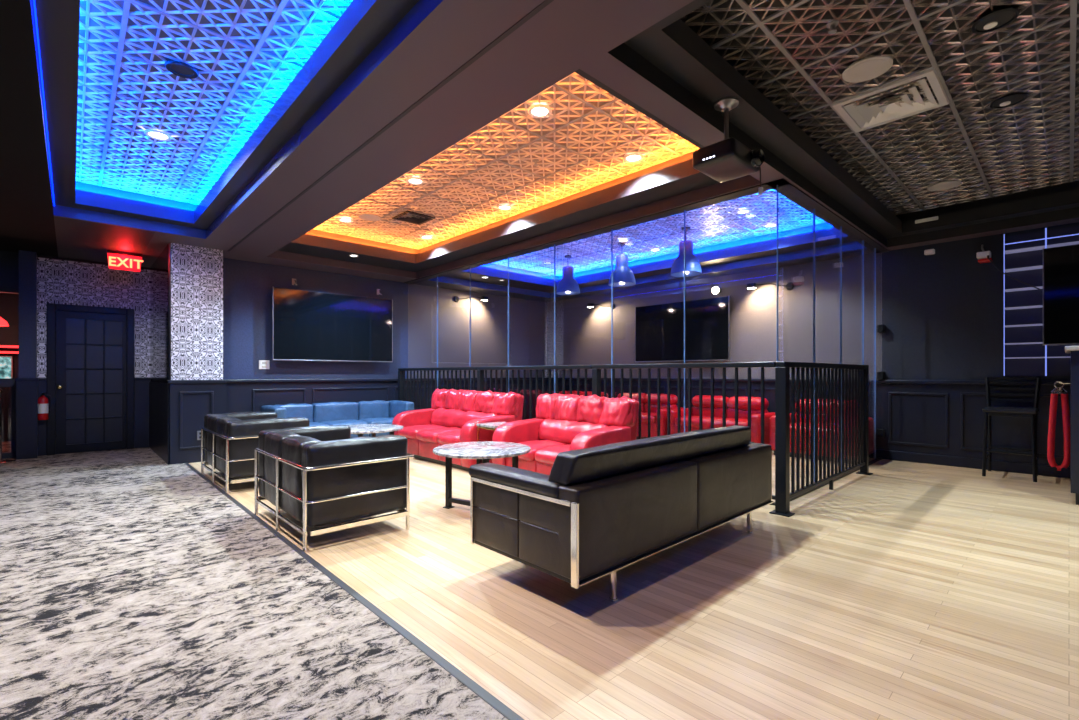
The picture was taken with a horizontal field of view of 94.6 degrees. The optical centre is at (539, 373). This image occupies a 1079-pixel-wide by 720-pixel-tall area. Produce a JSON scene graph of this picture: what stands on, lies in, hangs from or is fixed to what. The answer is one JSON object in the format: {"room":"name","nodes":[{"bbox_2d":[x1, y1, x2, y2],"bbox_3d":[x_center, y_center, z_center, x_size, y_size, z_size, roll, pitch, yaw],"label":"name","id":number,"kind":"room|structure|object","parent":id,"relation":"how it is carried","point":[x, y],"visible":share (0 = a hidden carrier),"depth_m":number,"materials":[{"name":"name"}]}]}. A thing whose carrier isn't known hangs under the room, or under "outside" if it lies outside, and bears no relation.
{"room":"entertainment venue","nodes":[
{"label":"entertainment venue","id":0,"kind":"room"},
{"bbox_2d":[0,293,18,441],"bbox_3d":[-9.383,-0.250,7.787,5.000,2.740,0.200,0,0,-43],"label":"wall","id":1,"kind":"structure","parent":0,"point":[9,303],"depth_m":8.22,"materials":[{"name":"paint"}]},
{"bbox_2d":[0,356,12,378],"bbox_3d":[-8.960,-0.100,7.994,0.700,0.400,0.076,0,0,-43],"label":"box","id":2,"kind":"object","parent":1,"relation":"attached to","point":[6,362],"visible":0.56,"depth_m":8.16,"materials":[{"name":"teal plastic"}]},
{"bbox_2d":[19,250,36,377],"bbox_3d":[-6.855,-0.250,6.677,0.162,2.740,0.320,0,0,-43],"label":"wall pier","id":3,"kind":"object","parent":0,"point":[27,259],"visible":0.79,"depth_m":6.56,"materials":[{"name":"blue paint"}]},
{"bbox_2d":[15,378,38,459],"bbox_3d":[-6.732,0.585,6.542,0.215,1.070,0.045,0,0,-43],"label":"trim","id":4,"kind":"structure","parent":3,"relation":"attached to","point":[26,388],"depth_m":6.54,"materials":[{"name":"black wood"}]},
{"bbox_2d":[0,250,149,458],"bbox_3d":[-7.754,-0.250,5.982,4.900,2.740,0.140,0,0,-43],"label":"wall","id":5,"kind":"structure","parent":0,"point":[9,261],"depth_m":6.61,"materials":[{"name":"paint"}]},
{"bbox_2d":[38,392,50,419],"bbox_3d":[-6.715,0.435,6.739,0.179,0.370,0.122,0,0,17],"label":"fire extinguisher","id":6,"kind":"object","parent":5,"relation":"attached to","point":[42,401],"visible":0.97,"depth_m":6.71,"materials":[{"name":"red metal"}]},
{"bbox_2d":[47,303,133,455],"bbox_3d":[-6.412,0.075,7.142,0.935,2.090,0.130,0,0,-43],"label":"door","id":7,"kind":"structure","parent":5,"relation":"in","point":[90,349],"depth_m":7.14,"materials":[{"name":"black paint"}]},
{"bbox_2d":[37,257,149,377],"bbox_3d":[-6.374,-0.765,7.176,1.223,1.640,0.012,0,0,-43],"label":"trim","id":8,"kind":"structure","parent":5,"relation":"attached to","point":[58,281],"depth_m":7.15,"materials":[{"name":"paper"}]},
{"bbox_2d":[38,378,150,455],"bbox_3d":[-6.364,0.588,7.166,1.223,1.065,0.040,0,0,-43],"label":"trim","id":9,"kind":"structure","parent":5,"relation":"attached to","point":[141,385],"depth_m":7.49,"materials":[{"name":"black wood"}]},
{"bbox_2d":[0,0,154,262],"bbox_3d":[-3.771,-1.623,1.601,4.700,0.006,16.500,0,0,-43],"label":"ceiling","id":10,"kind":"structure","parent":0,"point":[27,223],"depth_m":4.11,"materials":[{"name":"black paint"}]},
{"bbox_2d":[107,250,142,271],"bbox_3d":[-5.509,-1.500,6.625,0.371,0.240,0.040,0,0,-43],"label":"exit sign","id":11,"kind":"object","parent":10,"relation":"hanging from","point":[118,260],"visible":1,"depth_m":6.61,"materials":[{"name":"red plastic"}]},
{"bbox_2d":[151,243,223,383],"bbox_3d":[-5.038,-0.260,7.068,0.575,2.760,2.000,0,0,-43],"label":"wall column","id":12,"kind":"structure","parent":0,"point":[152,380],"depth_m":6.21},
{"bbox_2d":[150,244,167,379],"bbox_3d":[-5.284,-0.772,6.905,0.008,1.695,1.900,0,0,-43],"label":"trim","id":13,"kind":"structure","parent":12,"relation":"attached to","point":[158,270],"depth_m":6.79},
{"bbox_2d":[149,382,225,464],"bbox_3d":[-5.025,0.620,7.051,0.610,1.000,2.043,0,0,-43],"label":"trim","id":14,"kind":"structure","parent":12,"relation":"attached to","point":[177,412],"depth_m":6.30,"materials":[{"name":"black wood"}]},
{"bbox_2d":[167,380,225,383],"bbox_3d":[-4.339,0.098,6.321,0.620,0.045,0.045,0,0,-43],"label":"trim","id":15,"kind":"structure","parent":12,"relation":"attached to","point":[168,381],"depth_m":6.27,"materials":[{"name":"black"}]},
{"bbox_2d":[171,243,222,379],"bbox_3d":[-4.348,-0.772,6.338,0.550,1.695,0.008,0,0,-43],"label":"trim","id":16,"kind":"structure","parent":12,"relation":"attached to","point":[196,272],"depth_m":6.32,"materials":[{"name":"paper"}]},
{"bbox_2d":[76,0,352,204],"bbox_3d":[-1.130,-1.994,1.975,1.250,0.013,9.625,0,0,-43],"label":"ceiling","id":17,"kind":"structure","parent":0,"point":[245,54],"depth_m":3.38,"materials":[{"name":"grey metal"}]},
{"bbox_2d":[144,129,171,140],"bbox_3d":[-3.160,-1.976,4.126,0.184,0.015,0.184,0,0,-43],"label":"recessed light","id":18,"kind":"object","parent":17,"relation":"in","point":[155,134],"visible":1,"depth_m":4.12,"materials":[{"name":"white plastic"}]},
{"bbox_2d":[164,60,198,78],"bbox_3d":[-2.324,-1.976,3.237,0.184,0.015,0.184,0,0,-43],"label":"ceiling speaker","id":19,"kind":"object","parent":17,"relation":"in","point":[181,69],"visible":1,"depth_m":3.23,"materials":[{"name":"black metal"}]},
{"bbox_2d":[0,441,507,719],"bbox_3d":[-3.721,1.167,1.786,5.026,0.106,16.700,0,0,-43],"label":"floor","id":20,"kind":"structure","parent":0,"point":[132,587],"depth_m":2.29,"materials":[{"name":"carpet"}]},
{"bbox_2d":[0,388,15,463],"bbox_3d":[-6.784,0.644,6.250,0.300,0.940,0.300,0,0,-43],"label":"stanchion","id":21,"kind":"object","parent":20,"relation":"on","point":[2,461],"visible":1,"depth_m":6.25,"materials":[{"name":"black metal"}]},
{"bbox_2d":[224,258,546,378],"bbox_3d":[-2.120,-0.400,9.180,6.570,3.040,0.120,0,0,-43],"label":"wall","id":22,"kind":"structure","parent":0,"point":[248,285],"depth_m":8.81,"materials":[{"name":"blue paint"}]},
{"bbox_2d":[272,287,392,361],"bbox_3d":[-3.243,-0.735,7.915,1.866,1.067,0.182,0,0,-43],"label":"wall tv","id":23,"kind":"object","parent":22,"relation":"attached to","point":[306,325],"visible":1,"depth_m":7.77,"materials":[{"name":"black plastic"}]},
{"bbox_2d":[224,377,546,382],"bbox_3d":[-2.131,0.098,9.046,6.370,0.045,0.060,0,0,-43],"label":"trim","id":24,"kind":"structure","parent":22,"relation":"attached to","point":[521,378],"depth_m":7.93,"materials":[{"name":"black wood"}]},
{"bbox_2d":[226,379,546,419],"bbox_3d":[-2.139,0.620,9.054,6.370,1.000,0.038,0,0,-43],"label":"trim","id":25,"kind":"structure","parent":22,"relation":"attached to","point":[241,396],"depth_m":7.98,"materials":[{"name":"black wood"}]},
{"bbox_2d":[437,185,777,505],"bbox_3d":[-0.158,-0.244,6.562,0.040,2.728,6.384,0,0,-43],"label":"window","id":26,"kind":"structure","parent":22,"relation":"in","point":[777,185],"depth_m":5.53,"materials":[{"name":"clear glass"}]},
{"bbox_2d":[314,72,699,248],"bbox_3d":[-0.866,-1.994,5.322,2.080,0.013,5.310,0,0,-43],"label":"ceiling","id":27,"kind":"structure","parent":0,"point":[583,144],"depth_m":4.78,"materials":[{"name":"orange metal"}]},
{"bbox_2d":[392,210,435,224],"bbox_3d":[-1.596,-1.983,6.324,0.400,0.024,0.400,0,0,-43],"label":"ceiling vent","id":28,"kind":"object","parent":27,"relation":"in","point":[414,220],"visible":1,"depth_m":6.34,"materials":[{"name":"black metal"}]},
{"bbox_2d":[528,104,551,117],"bbox_3d":[0.002,-1.976,3.749,0.184,0.015,0.184,0,0,-43],"label":"recessed light","id":29,"kind":"object","parent":27,"relation":"in","point":[538,110],"visible":1,"depth_m":3.74,"materials":[{"name":"white glass"}]},
{"bbox_2d":[54,0,1078,282],"bbox_3d":[0.235,-1.620,5.369,7.960,0.001,16.500,0,0,-43],"label":"ceiling","id":30,"kind":"structure","parent":0,"point":[565,37],"depth_m":2.99,"materials":[{"name":"grey paint"}]},
{"bbox_2d":[30,0,442,238],"bbox_3d":[-0.681,-1.837,1.487,1.305,0.435,11.100,0,0,-43],"label":"trim","id":31,"kind":"structure","parent":30,"relation":"attached to","point":[367,32],"depth_m":3.25,"materials":[{"name":"blue paint"}]},
{"bbox_2d":[32,0,54,205],"bbox_3d":[-1.968,-1.714,1.910,0.008,0.016,8.680,0,0,-43],"label":"led strip","id":32,"kind":"object","parent":31,"relation":"attached to","point":[33,1],"visible":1,"depth_m":2.94,"materials":[{"name":"blue plastic"}]},
{"bbox_2d":[228,0,553,250],"bbox_3d":[0.038,-1.621,2.163,0.025,0.007,12.100,0,0,-43],"label":"trim","id":33,"kind":"structure","parent":30,"relation":"attached to","point":[545,3],"depth_m":2.89,"materials":[{"name":"black paint"}]},
{"bbox_2d":[267,69,761,278],"bbox_3d":[-0.939,-1.837,5.549,2.305,0.435,5.810,0,0,-43],"label":"trim","id":34,"kind":"structure","parent":30,"relation":"attached to","point":[672,183],"depth_m":5.87,"materials":[{"name":"grey paint"}]},
{"bbox_2d":[404,179,788,283],"bbox_3d":[-0.143,-1.615,6.523,0.150,0.014,6.460,0,0,-43],"label":"trim","id":35,"kind":"structure","parent":30,"relation":"attached to","point":[734,195],"depth_m":5.36,"materials":[{"name":"black paint"}]},
{"bbox_2d":[608,0,1078,246],"bbox_3d":[4.378,-1.837,2.328,5.632,0.435,5.793,0,0,-43],"label":"trim","id":36,"kind":"structure","parent":30,"relation":"attached to","point":[668,54],"depth_m":3.91,"materials":[{"name":"black paint"}]},
{"bbox_2d":[693,97,763,195],"bbox_3d":[1.222,-1.444,3.174,0.414,0.569,0.330,0,0,-43],"label":"ceiling projector","id":37,"kind":"object","parent":36,"relation":"hanging from","point":[727,159],"visible":1,"depth_m":3.11,"materials":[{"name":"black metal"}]},
{"bbox_2d":[189,450,1078,719],"bbox_3d":[2.014,1.170,4.489,6.974,0.100,12.780,0,0,-43],"label":"floor","id":38,"kind":"structure","parent":0,"point":[904,590],"depth_m":2.42,"materials":[{"name":"brown wood"}]},
{"bbox_2d":[201,412,309,493],"bbox_3d":[-3.053,0.778,5.338,0.772,0.684,1.305,0,0,-43],"label":"armchair","id":39,"kind":"object","parent":38,"relation":"on","point":[229,441],"visible":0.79,"depth_m":4.84,"materials":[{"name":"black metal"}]},
{"bbox_2d":[207,415,228,468],"bbox_3d":[-3.409,0.717,5.319,0.203,0.562,0.457,0,0,-43],"label":"cushion","id":40,"kind":"object","parent":39,"relation":"on","point":[211,419],"depth_m":5.20,"materials":[{"name":"black leather"}]},
{"bbox_2d":[216,417,239,474],"bbox_3d":[-3.093,0.718,4.983,0.199,0.559,0.458,0,0,-43],"label":"cushion","id":41,"kind":"object","parent":39,"relation":"on","point":[221,423],"depth_m":4.88,"materials":[{"name":"black leather"}]},
{"bbox_2d":[204,412,276,462],"bbox_3d":[-3.423,0.718,5.736,0.734,0.559,0.172,0,0,-43],"label":"cushion","id":42,"kind":"object","parent":39,"relation":"on","point":[239,415],"depth_m":5.68,"materials":[{"name":"black leather"}]},
{"bbox_2d":[227,417,309,477],"bbox_3d":[-2.678,0.717,4.946,0.734,0.556,0.177,0,0,-43],"label":"cushion","id":43,"kind":"object","parent":39,"relation":"on","point":[242,435],"depth_m":4.74,"materials":[{"name":"black leather"}]},
{"bbox_2d":[255,425,413,551],"bbox_3d":[-1.603,0.778,3.805,0.752,0.684,1.225,0,0,-43],"label":"armchair","id":44,"kind":"object","parent":38,"relation":"on","point":[317,475],"visible":1,"depth_m":3.40,"materials":[{"name":"black leather"}]},
{"bbox_2d":[264,431,299,508],"bbox_3d":[-1.938,0.717,3.778,0.203,0.563,0.417,0,0,-43],"label":"cushion","id":45,"kind":"object","parent":44,"relation":"on","point":[272,440],"depth_m":3.68,"materials":[{"name":"black leather"}]},
{"bbox_2d":[281,436,320,521],"bbox_3d":[-1.650,0.718,3.471,0.199,0.559,0.418,0,0,-43],"label":"cushion","id":46,"kind":"object","parent":44,"relation":"on","point":[291,447],"depth_m":3.37,"materials":[{"name":"black leather"}]},
{"bbox_2d":[259,425,350,497],"bbox_3d":[-1.946,0.718,4.173,0.713,0.559,0.172,0,0,-43],"label":"cushion","id":47,"kind":"object","parent":44,"relation":"on","point":[330,432],"depth_m":4.12,"materials":[{"name":"black leather"}]},
{"bbox_2d":[301,435,407,526],"bbox_3d":[-1.256,0.717,3.442,0.714,0.556,0.177,0,0,-43],"label":"cushion","id":48,"kind":"object","parent":44,"relation":"on","point":[343,480],"depth_m":3.34,"materials":[{"name":"black leather"}]},
{"bbox_2d":[261,400,413,437],"bbox_3d":[-3.012,0.777,7.596,2.145,0.685,0.752,0,0,-43],"label":"sofa","id":49,"kind":"object","parent":38,"relation":"on","point":[377,411],"visible":0.44,"depth_m":7.69,"materials":[{"name":"blue leather"}]},
{"bbox_2d":[261,405,285,417],"bbox_3d":[-3.711,0.718,6.934,0.172,0.559,0.713,0,0,-43],"label":"cushion","id":50,"kind":"object","parent":49,"relation":"on","point":[281,412],"depth_m":6.72,"materials":[{"name":"blue leather"}]},
{"bbox_2d":[275,403,312,421],"bbox_3d":[-3.638,0.717,7.367,0.535,0.561,0.202,0,0,-43],"label":"cushion","id":51,"kind":"object","parent":49,"relation":"on","point":[304,410],"depth_m":7.34,"materials":[{"name":"blue leather"}]},
{"bbox_2d":[312,402,358,422],"bbox_3d":[-3.191,0.717,7.786,0.703,0.564,0.210,0,0,-43],"label":"cushion","id":52,"kind":"object","parent":49,"relation":"on","point":[330,411],"depth_m":7.69,"materials":[{"name":"blue leather"}]},
{"bbox_2d":[321,420,368,437],"bbox_3d":[-2.953,0.851,7.533,0.582,0.299,0.541,0,0,-43],"label":"seat cushion","id":53,"kind":"object","parent":49,"relation":"on","point":[330,422],"depth_m":7.41,"materials":[{"name":"blue leather"}]},
{"bbox_2d":[357,400,389,419],"bbox_3d":[-2.745,0.720,8.211,0.538,0.567,0.210,0,0,-43],"label":"cushion","id":54,"kind":"object","parent":49,"relation":"on","point":[377,408],"depth_m":8.12,"materials":[{"name":"blue leather"}]},
{"bbox_2d":[388,400,413,417],"bbox_3d":[-2.308,0.719,8.250,0.178,0.557,0.714,0,0,-43],"label":"cushion","id":55,"kind":"object","parent":49,"relation":"on","point":[395,407],"depth_m":8.14,"materials":[{"name":"blue leather"}]},
{"bbox_2d":[184,463,523,719],"bbox_3d":[-0.301,1.125,1.845,0.038,0.029,12.100,0,0,-43],"label":"trim","id":56,"kind":"structure","parent":38,"relation":"on","point":[464,679],"depth_m":2.19,"materials":[{"name":"grey metal"}]},
{"bbox_2d":[346,417,403,436],"bbox_3d":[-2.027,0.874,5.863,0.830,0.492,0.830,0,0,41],"label":"coffee table","id":57,"kind":"object","parent":38,"relation":"on","point":[360,430],"visible":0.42,"depth_m":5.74,"materials":[{"name":"white stone"}]},
{"bbox_2d":[398,367,476,409],"bbox_3d":[-1.637,0.510,7.835,0.142,1.220,2.306,0,0,-43],"label":"railing","id":58,"kind":"object","parent":38,"relation":"on","point":[401,371],"visible":0.42,"depth_m":8.05,"materials":[{"name":"black metal"}]},
{"bbox_2d":[392,389,523,470],"bbox_3d":[-1.123,0.666,6.535,0.900,0.909,1.860,0,0,-43],"label":"sofa","id":59,"kind":"object","parent":38,"relation":"on","point":[453,416],"visible":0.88,"depth_m":6.40,"materials":[{"name":"red leather"}]},
{"bbox_2d":[398,424,444,439],"bbox_3d":[-1.545,0.789,6.806,0.648,0.187,0.488,0,0,-43],"label":"seat cushion","id":60,"kind":"object","parent":59,"relation":"on","point":[410,431],"depth_m":6.64,"materials":[{"name":"red leather"}]},
{"bbox_2d":[416,427,461,442],"bbox_3d":[-1.212,0.789,6.453,0.658,0.180,0.487,0,0,-43],"label":"seat cushion","id":61,"kind":"object","parent":59,"relation":"on","point":[430,435],"depth_m":6.27,"materials":[{"name":"red leather"}]},
{"bbox_2d":[437,431,459,444],"bbox_3d":[-0.877,0.790,6.099,0.651,0.181,0.487,0,0,-43],"label":"seat cushion","id":62,"kind":"object","parent":59,"relation":"on","point":[443,438],"depth_m":5.91,"materials":[{"name":"red leather"}]},
{"bbox_2d":[433,441,530,508],"bbox_3d":[-0.485,0.874,4.238,0.830,0.492,0.830,0,0,33],"label":"coffee table","id":63,"kind":"object","parent":38,"relation":"on","point":[483,451],"visible":0.7,"depth_m":4.15,"materials":[{"name":"grey stone"}]},
{"bbox_2d":[476,422,507,441],"bbox_3d":[-0.465,0.840,5.603,0.360,0.560,0.340,0,0,-43],"label":"side table","id":64,"kind":"object","parent":38,"relation":"on","point":[490,426],"visible":0.33,"depth_m":5.53,"materials":[{"name":"grey stone"}]},
{"bbox_2d":[477,365,591,419],"bbox_3d":[-0.123,0.510,6.225,0.142,1.220,2.106,0,0,-43],"label":"railing","id":65,"kind":"object","parent":38,"relation":"on","point":[480,370],"visible":0.41,"depth_m":6.20,"materials":[{"name":"black metal"}]},
{"bbox_2d":[492,393,638,474],"bbox_3d":[0.240,0.666,5.086,0.900,0.909,1.320,0,0,-43],"label":"sofa","id":66,"kind":"object","parent":38,"relation":"on","point":[567,422],"visible":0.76,"depth_m":5.05,"materials":[{"name":"red leather"}]},
{"bbox_2d":[509,440,566,461],"bbox_3d":[-0.007,0.789,5.171,0.658,0.179,0.460,0,0,-43],"label":"seat cushion","id":67,"kind":"object","parent":66,"relation":"on","point":[535,445],"depth_m":5.02,"materials":[{"name":"red leather"}]},
{"bbox_2d":[535,444,570,465],"bbox_3d":[0.311,0.790,4.837,0.650,0.181,0.460,0,0,-43],"label":"seat cushion","id":68,"kind":"object","parent":66,"relation":"on","point":[544,456],"depth_m":4.70,"materials":[{"name":"red leather"}]},
{"bbox_2d":[469,425,773,601],"bbox_3d":[0.663,0.741,3.257,2.164,0.757,0.844,0,0,-43],"label":"sofa","id":69,"kind":"object","parent":38,"relation":"on","point":[599,511],"visible":1,"depth_m":2.58,"materials":[{"name":"black leather"}]},
{"bbox_2d":[617,393,682,439],"bbox_3d":[1.756,0.735,8.859,0.822,0.771,1.500,0,0,-43],"label":"sofa","id":70,"kind":"object","parent":38,"relation":"on","point":[644,397],"visible":0.29,"depth_m":8.50,"materials":[{"name":"red leather"}]},
{"bbox_2d":[641,412,655,423],"bbox_3d":[1.891,0.755,8.572,0.620,0.171,0.596,0,0,-43],"label":"seat cushion","id":71,"kind":"object","parent":70,"relation":"on","point":[644,415],"depth_m":8.29,"materials":[{"name":"red leather"}]},
{"bbox_2d":[644,404,676,412],"bbox_3d":[2.146,0.630,8.813,0.241,0.225,0.595,0,0,-43],"label":"cushion","id":72,"kind":"object","parent":70,"relation":"on","point":[653,406],"depth_m":8.76,"materials":[{"name":"red leather"}]},
{"bbox_2d":[592,362,775,499],"bbox_3d":[1.264,0.510,4.750,0.142,1.220,1.936,0,0,-43],"label":"railing","id":73,"kind":"object","parent":38,"relation":"on","point":[596,369],"visible":0.42,"depth_m":4.67,"materials":[{"name":"black metal"}]},
{"bbox_2d":[670,395,774,444],"bbox_3d":[2.818,0.735,7.730,0.822,0.771,1.500,0,0,-43],"label":"sofa","id":74,"kind":"object","parent":38,"relation":"on","point":[706,399],"visible":0.59,"depth_m":7.62,"materials":[{"name":"red leather"}]},
{"bbox_2d":[675,416,721,427],"bbox_3d":[2.539,0.754,7.880,0.620,0.173,0.595,0,0,-43],"label":"seat cushion","id":75,"kind":"object","parent":74,"relation":"on","point":[706,420],"depth_m":7.67,"materials":[{"name":"red leather"}]},
{"bbox_2d":[692,406,728,417],"bbox_3d":[2.795,0.629,8.121,0.242,0.225,0.591,0,0,-43],"label":"cushion","id":76,"kind":"object","parent":74,"relation":"on","point":[706,410],"depth_m":8.01,"materials":[{"name":"red leather"}]},
{"bbox_2d":[710,418,747,427],"bbox_3d":[2.953,0.755,7.443,0.620,0.171,0.596,0,0,-43],"label":"seat cushion","id":77,"kind":"object","parent":74,"relation":"on","point":[718,422],"depth_m":7.30,"materials":[{"name":"red leather"}]},
{"bbox_2d":[727,408,767,418],"bbox_3d":[3.208,0.630,7.684,0.241,0.225,0.595,0,0,-43],"label":"cushion","id":78,"kind":"object","parent":74,"relation":"on","point":[742,412],"depth_m":7.62,"materials":[{"name":"red leather"}]},
{"bbox_2d":[770,399,873,463],"bbox_3d":[3.814,0.735,6.745,0.819,0.770,1.100,0,0,-43],"label":"sofa","id":79,"kind":"object","parent":38,"relation":"on","point":[772,418],"visible":0.21,"depth_m":6.56,"materials":[{"name":"red leather"}]},
{"bbox_2d":[790,422,834,438],"bbox_3d":[3.741,0.755,6.677,0.620,0.170,0.798,0,0,-43],"label":"seat cushion","id":80,"kind":"object","parent":79,"relation":"on","point":[790,422],"depth_m":6.52,"materials":[{"name":"red leather"}]},
{"bbox_2d":[795,412,857,424],"bbox_3d":[3.998,0.631,6.917,0.241,0.225,0.795,0,0,-43],"label":"cushion","id":81,"kind":"object","parent":79,"relation":"on","point":[800,412],"depth_m":6.85,"materials":[{"name":"red leather"}]},
{"bbox_2d":[982,377,1040,481],"bbox_3d":[5.175,0.578,5.471,0.494,1.086,0.458,0,0,-43],"label":"bar stool","id":82,"kind":"object","parent":38,"relation":"on","point":[989,411],"visible":1,"depth_m":5.46,"materials":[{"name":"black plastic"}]},
{"bbox_2d":[1065,346,1078,504],"bbox_3d":[5.647,0.440,3.578,0.730,1.360,2.575,0,0,-43],"label":"countertop","id":83,"kind":"structure","parent":38,"relation":"on","point":[1074,350],"depth_m":4.26,"materials":[{"name":"brown wood"}]},
{"bbox_2d":[1047,381,1070,470],"bbox_3d":[5.016,0.501,4.801,0.134,0.864,0.169,0,0,-43],"label":"rope","id":84,"kind":"object","parent":83,"relation":"hanging from","point":[1054,393],"visible":1,"depth_m":4.79,"materials":[{"name":"red fabric"}]},
{"bbox_2d":[414,185,879,301],"bbox_3d":[1.104,-1.620,7.752,3.430,0.001,6.380,0,0,-43],"label":"ceiling","id":85,"kind":"structure","parent":0,"point":[866,250],"depth_m":8.72,"materials":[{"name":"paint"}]},
{"bbox_2d":[429,222,866,297],"bbox_3d":[1.157,-1.837,7.451,3.005,0.435,5.910,0,0,-43],"label":"trim","id":86,"kind":"structure","parent":85,"relation":"attached to","point":[797,243],"depth_m":8.05,"materials":[{"name":"blue paint"}]},
{"bbox_2d":[492,189,825,275],"bbox_3d":[1.265,-1.994,7.237,2.690,0.013,5.440,0,0,-43],"label":"ceiling","id":87,"kind":"structure","parent":0,"point":[719,223],"depth_m":7.06,"materials":[{"name":"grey metal"}]},
{"bbox_2d":[556,255,579,294],"bbox_3d":[0.480,-1.675,8.393,0.410,0.631,0.410,0,0,-43],"label":"pendant lamp","id":88,"kind":"object","parent":87,"relation":"hanging from","point":[567,285],"visible":1,"depth_m":8.30,"materials":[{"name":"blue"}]},
{"bbox_2d":[608,242,635,286],"bbox_3d":[1.254,-1.675,7.570,0.410,0.631,0.410,0,0,-43],"label":"pendant lamp","id":89,"kind":"object","parent":87,"relation":"hanging from","point":[623,276],"visible":0.95,"depth_m":7.47,"materials":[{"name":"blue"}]},
{"bbox_2d":[670,227,701,276],"bbox_3d":[1.995,-1.675,6.783,0.410,0.631,0.410,0,0,-43],"label":"pendant lamp","id":90,"kind":"object","parent":87,"relation":"hanging from","point":[693,268],"visible":0.85,"depth_m":6.68,"materials":[{"name":"blue metal"}]},
{"bbox_2d":[547,222,1078,380],"bbox_3d":[4.521,-0.550,6.709,0.120,3.340,12.580,0,0,-43],"label":"wall","id":91,"kind":"structure","parent":0,"point":[582,332],"depth_m":6.89,"materials":[{"name":"blue paint"}]},
{"bbox_2d":[635,296,729,361],"bbox_3d":[2.465,-0.740,8.702,0.142,1.037,1.826,0,0,-43],"label":"wall tv","id":92,"kind":"object","parent":91,"relation":"attached to","point":[659,328],"visible":1,"depth_m":8.58,"materials":[{"name":"black plastic"}]},
{"bbox_2d":[547,379,1070,466],"bbox_3d":[4.463,0.620,6.655,0.038,1.000,12.580,0,0,-43],"label":"trim","id":93,"kind":"structure","parent":91,"relation":"attached to","point":[936,419],"depth_m":6.15,"materials":[{"name":"black wood"}]},
{"bbox_2d":[547,377,1070,384],"bbox_3d":[4.455,0.098,6.648,0.060,0.045,12.580,0,0,-43],"label":"trim","id":94,"kind":"structure","parent":91,"relation":"attached to","point":[566,378],"depth_m":6.48,"materials":[{"name":"black wood"}]},
{"bbox_2d":[769,209,884,516],"bbox_3d":[3.233,-0.244,5.260,3.742,2.728,0.237,0,0,-43],"label":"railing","id":95,"kind":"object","parent":91,"relation":"in","point":[880,328],"depth_m":4.70,"materials":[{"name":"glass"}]},
{"bbox_2d":[766,178,888,253],"bbox_3d":[3.256,-1.615,5.383,3.540,0.014,0.140,0,0,-43],"label":"trim","id":96,"kind":"structure","parent":91,"relation":"attached to","point":[790,191],"depth_m":5.02,"materials":[{"name":"black paint"}]},
{"bbox_2d":[871,449,1070,478],"bbox_3d":[4.461,1.060,6.653,0.045,0.120,12.580,0,0,-43],"label":"baseboard","id":97,"kind":"structure","parent":91,"relation":"attached to","point":[996,465],"depth_m":5.92,"materials":[{"name":"black wood"}]},
{"bbox_2d":[1004,226,1078,375],"bbox_3d":[5.599,-0.780,5.331,0.195,1.600,0.915,0,0,-43],"label":"display shelf","id":98,"kind":"object","parent":91,"relation":"attached to","point":[1025,354],"visible":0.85,"depth_m":5.57,"materials":[{"name":"grey"}]},
{"bbox_2d":[1005,234,1078,244],"bbox_3d":[5.534,-1.455,5.263,0.007,0.010,0.905,0,0,-43],"label":"light","id":99,"kind":"object","parent":98,"relation":"attached to","point":[1045,238],"depth_m":5.36,"materials":[{"name":"blue"}]},
{"bbox_2d":[1045,228,1046,375],"bbox_3d":[5.446,-0.775,5.356,0.007,1.590,0.012,0,0,-43],"label":"light","id":100,"kind":"object","parent":98,"relation":"attached to","point":[1045,228],"depth_m":5.35,"materials":[{"name":"blue"}]},
{"bbox_2d":[1043,244,1078,344],"bbox_3d":[6.109,-0.825,4.730,0.249,1.037,1.866,0,0,-43],"label":"wall tv","id":101,"kind":"object","parent":91,"relation":"attached to","point":[1060,264],"visible":1,"depth_m":5.22,"materials":[{"name":"black plastic"}]},
{"bbox_2d":[680,0,1078,214],"bbox_3d":[3.856,-1.994,2.892,5.510,0.013,4.130,0,0,-43],"label":"ceiling","id":102,"kind":"structure","parent":0,"point":[785,49],"depth_m":3.38,"materials":[{"name":"black metal"}]},
{"bbox_2d":[842,55,892,82],"bbox_3d":[2.130,-1.974,3.239,0.276,0.022,0.276,0,0,-43],"label":"ceiling speaker","id":103,"kind":"object","parent":102,"relation":"attached to","point":[868,68],"visible":1,"depth_m":3.21,"materials":[{"name":"beige"}]},
{"bbox_2d":[846,59,888,81],"bbox_3d":[2.130,-1.971,3.239,0.248,0.016,0.248,0,0,-43],"label":"grille","id":104,"kind":"object","parent":103,"relation":"attached to","point":[862,70],"depth_m":3.22,"materials":[{"name":"beige metal"}]},
{"bbox_2d":[831,68,948,132],"bbox_3d":[2.572,-1.978,3.651,0.600,0.046,0.600,0,0,-43],"label":"ceiling vent","id":105,"kind":"object","parent":102,"relation":"in","point":[875,115],"visible":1,"depth_m":3.64,"materials":[{"name":"silver metal"}]},
{"bbox_2d":[928,180,960,190],"bbox_3d":[4.257,-1.974,5.239,0.276,0.022,0.276,0,0,-43],"label":"ceiling speaker","id":106,"kind":"object","parent":102,"relation":"attached to","point":[944,185],"visible":1,"depth_m":5.20,"materials":[{"name":"beige plastic"}]},
{"bbox_2d":[971,7,1019,33],"bbox_3d":[2.551,-1.976,2.791,0.200,0.014,0.200,0,0,-43],"label":"recessed light","id":107,"kind":"object","parent":102,"relation":"in","point":[997,19],"visible":1,"depth_m":2.79,"materials":[{"name":"black metal"}]},
{"bbox_2d":[990,93,1027,108],"bbox_3d":[3.400,-1.976,3.610,0.200,0.014,0.200,0,0,-43],"label":"recessed light","id":108,"kind":"object","parent":102,"relation":"in","point":[1012,99],"visible":1,"depth_m":3.60,"materials":[{"name":"black metal"}]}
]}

